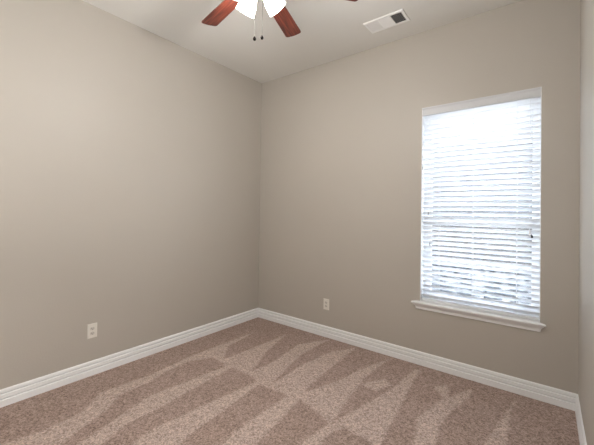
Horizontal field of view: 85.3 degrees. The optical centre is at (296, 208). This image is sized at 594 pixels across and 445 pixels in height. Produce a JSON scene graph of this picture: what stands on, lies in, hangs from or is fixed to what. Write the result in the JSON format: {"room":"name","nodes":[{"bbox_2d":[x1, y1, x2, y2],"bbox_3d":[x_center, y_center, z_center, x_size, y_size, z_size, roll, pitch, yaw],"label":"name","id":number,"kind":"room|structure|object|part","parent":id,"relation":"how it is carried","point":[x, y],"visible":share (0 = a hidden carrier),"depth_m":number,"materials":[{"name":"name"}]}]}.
{"room":"empty bedroom","nodes":[
{"label":"empty bedroom","id":0,"kind":"room"},
{"bbox_2d":[0,0,261,389],"bbox_3d":[-2.108,-0.110,2.237,0.140,3.150,5.120,0,-1,38],"label":"wall","id":1,"kind":"structure","parent":0,"point":[130,156],"depth_m":2.77,"materials":[{"name":"paint"}]},
{"bbox_2d":[87,322,96,338],"bbox_3d":[-1.691,1.012,2.663,0.009,0.119,0.073,0,-1,38],"label":"wall outlet","id":2,"kind":"object","parent":1,"relation":"attached to","point":[91,328],"visible":1,"depth_m":2.66,"materials":[{"name":"white plastic"}]},
{"bbox_2d":[0,308,257,407],"bbox_3d":[-2.031,1.308,2.221,0.017,0.118,5.000,0,-1,38],"label":"baseboard","id":3,"kind":"structure","parent":1,"relation":"attached to","point":[15,393],"depth_m":2.76,"materials":[{"name":"white paint"}]},
{"bbox_2d":[0,317,579,444],"bbox_3d":[-0.795,1.375,1.261,3.248,0.001,5.100,0,-1,38],"label":"floor","id":4,"kind":"structure","parent":0,"point":[256,381],"depth_m":2.31,"materials":[{"name":"carpet"}]},
{"bbox_2d":[82,0,520,82],"bbox_3d":[-0.742,-1.724,1.302,3.428,0.100,5.260,0,-1,38],"label":"ceiling","id":5,"kind":"structure","parent":0,"point":[331,30],"depth_m":2.92,"materials":[{"name":"paint"}]},
{"bbox_2d":[202,0,357,40],"bbox_3d":[-0.227,-1.315,1.868,1.259,0.691,1.225,0,-1,38],"label":"ceiling fan","id":6,"kind":"object","parent":5,"relation":"hanging from","point":[277,9],"visible":1,"depth_m":2.16,"materials":[{"name":"brown wood"}]},
{"bbox_3d":[-0.489,-1.338,2.167,0.122,0.006,0.481,-11,8,-41],"label":"blade","id":7,"kind":"part","parent":6,"relation":"part of","materials":[{"name":"brown wood"}]},
{"bbox_3d":[-0.294,-1.218,1.940,0.143,0.145,0.118,0,-1,38],"label":"lamp shade","id":8,"kind":"part","parent":6,"relation":"part of","materials":[{"name":"white glass"}]},
{"bbox_3d":[-0.131,-1.216,1.904,0.120,0.145,0.139,0,-1,38],"label":"lamp shade","id":9,"kind":"part","parent":6,"relation":"part of","materials":[{"name":"white glass"}]},
{"bbox_3d":[-0.099,-1.332,2.245,0.122,0.006,0.481,-10,-4,18],"label":"blade","id":10,"kind":"part","parent":6,"relation":"part of","materials":[{"name":"brown wood"}]},
{"bbox_2d":[363,9,409,33],"bbox_3d":[0.784,-1.630,2.822,0.356,0.011,0.192,0,-1,38],"label":"ceiling vent","id":11,"kind":"object","parent":5,"relation":"in","point":[398,17],"visible":1,"depth_m":2.81,"materials":[{"name":"white metal"}]},
{"bbox_3d":[0.699,-1.630,2.888,0.095,0.004,0.144,0,-1,38],"label":"louvre panel","id":12,"kind":"part","parent":11,"relation":"part of","materials":[{"name":"white metal"}]},
{"bbox_3d":[0.783,-1.630,2.822,0.106,0.005,0.145,0,-1,38],"label":"louvre panel","id":13,"kind":"part","parent":11,"relation":"part of","materials":[{"name":"white metal"}]},
{"bbox_2d":[258,0,579,393],"bbox_3d":[0.802,-0.054,3.307,3.428,3.150,0.140,0,-1,38],"label":"wall","id":14,"kind":"structure","parent":0,"point":[341,139],"depth_m":3.07,"materials":[{"name":"paint"}]},
{"bbox_2d":[323,298,328,309],"bbox_3d":[0.322,1.060,3.560,0.073,0.119,0.009,0,-1,38],"label":"wall outlet","id":15,"kind":"object","parent":14,"relation":"attached to","point":[326,301],"visible":1,"depth_m":3.56,"materials":[{"name":"white plastic"}]},
{"bbox_2d":[258,308,576,410],"bbox_3d":[0.733,1.360,3.229,3.148,0.118,0.017,0,-1,38],"label":"baseboard","id":16,"kind":"structure","parent":14,"relation":"attached to","point":[551,395],"depth_m":2.82,"materials":[{"name":"white paint"}]},
{"bbox_2d":[411,300,545,331],"bbox_3d":[1.470,0.884,2.703,0.983,0.072,0.132,0,-1,38],"label":"trim","id":17,"kind":"structure","parent":14,"relation":"attached to","point":[528,324],"depth_m":2.62,"materials":[{"name":"white paint"}]},
{"bbox_2d":[420,87,541,321],"bbox_3d":[1.528,-0.025,2.743,0.877,1.789,0.140,0,-1,38],"label":"trim","id":18,"kind":"structure","parent":14,"relation":"attached to","point":[423,119],"depth_m":2.96,"materials":[{"name":"white paint"}]},
{"bbox_2d":[423,114,540,316],"bbox_3d":[1.552,-0.032,2.775,0.869,1.765,0.050,0,-1,38],"label":"window","id":19,"kind":"structure","parent":14,"relation":"in","point":[533,281],"depth_m":2.66,"materials":[{"name":"white plastic"}]},
{"bbox_2d":[421,87,540,320],"bbox_3d":[1.502,-0.036,2.710,0.866,1.764,0.076,0,-1,38],"label":"window blind","id":20,"kind":"object","parent":19,"relation":"attached to","point":[461,114],"visible":0.94,"depth_m":2.68,"materials":[{"name":"white plastic"}]},
{"bbox_3d":[1.267,-0.020,2.878,0.002,1.693,0.002,0,-1,38],"label":"ladder cord","id":21,"kind":"part","parent":20,"relation":"part of","materials":[{"name":"white fabric"}]},
{"bbox_3d":[1.480,-0.018,2.714,0.002,1.693,0.002,0,-1,38],"label":"ladder cord","id":22,"kind":"part","parent":20,"relation":"part of","materials":[{"name":"white fabric"}]},
{"bbox_3d":[1.497,0.837,2.710,0.864,0.020,0.052,0,-1,38],"label":"rail","id":23,"kind":"part","parent":20,"relation":"part of","materials":[{"name":"white plastic"}]},
{"bbox_3d":[1.723,-0.017,2.525,0.002,1.693,0.002,0,-1,38],"label":"ladder cord","id":24,"kind":"part","parent":20,"relation":"part of","materials":[{"name":"white fabric"}]},
{"bbox_3d":[1.787,-0.337,2.470,0.002,1.006,0.010,0,-1,38],"label":"pull cord","id":25,"kind":"part","parent":20,"relation":"part of","materials":[{"name":"white fabric"}]},
{"bbox_3d":[1.799,-0.318,2.461,0.002,1.043,0.010,0,-1,38],"label":"pull cord","id":26,"kind":"part","parent":20,"relation":"part of","materials":[{"name":"white fabric"}]},
{"bbox_3d":[1.542,0.453,2.761,0.795,0.724,0.022,0,-1,38],"label":"sash","id":27,"kind":"part","parent":19,"relation":"part of","materials":[{"name":"white plastic"}]},
{"bbox_3d":[1.568,-0.369,2.788,0.795,1.011,0.022,0,-1,38],"label":"sash","id":28,"kind":"part","parent":19,"relation":"part of","materials":[{"name":"white plastic"}]},
{"bbox_2d":[578,0,593,444],"bbox_3d":[0.489,-0.092,0.221,0.140,3.150,5.120,0,-1,38],"label":"wall","id":29,"kind":"structure","parent":0,"point":[586,156],"depth_m":1.86,"materials":[{"name":"paint"}]},
{"bbox_2d":[575,394,586,444],"bbox_3d":[0.933,1.339,0.933,0.017,0.118,3.400,0,-1,38],"label":"baseboard","id":30,"kind":"structure","parent":29,"relation":"attached to","point":[581,433],"depth_m":2.01,"materials":[{"name":"white paint"}]},
{"label":"outside","id":31,"kind":"structure","parent":0,"visible":0},
{"bbox_3d":[3.823,1.835,9.782,18.000,0.100,13.860,0,-1,38],"label":"ground","id":32,"kind":"structure","parent":31,"visible":0},
{"bbox_2d":[431,264,531,305],"bbox_3d":[1.732,1.355,6.440,12.790,0.746,0.320,0,-1,38],"label":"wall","id":33,"kind":"structure","parent":32,"relation":"on","point":[522,274],"depth_m":5.25,"materials":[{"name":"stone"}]},
{"bbox_2d":[432,259,531,270],"bbox_3d":[1.676,0.938,6.518,12.600,0.080,0.400,0,-1,38],"label":"trim","id":34,"kind":"structure","parent":33,"relation":"on","point":[432,259],"depth_m":5.22,"materials":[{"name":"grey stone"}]},
{"bbox_2d":[432,225,531,264],"bbox_3d":[1.657,0.540,6.580,12.491,0.712,0.060,0,-1,38],"label":"wall","id":35,"kind":"structure","parent":34,"relation":"on","point":[432,225],"depth_m":5.39,"materials":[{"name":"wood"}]},
{"bbox_2d":[433,143,532,253],"bbox_3d":[3.555,0.077,9.422,16.000,3.420,0.220,0,-1,38],"label":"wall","id":36,"kind":"structure","parent":32,"relation":"on","point":[527,143],"depth_m":8.30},
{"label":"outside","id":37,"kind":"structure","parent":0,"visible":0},
{"bbox_2d":[434,109,532,147],"bbox_3d":[4.618,-2.918,10.765,17.000,2.850,4.500,0,-1,38],"label":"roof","id":38,"kind":"structure","parent":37,"point":[529,109],"depth_m":8.30,"materials":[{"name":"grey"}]}
]}

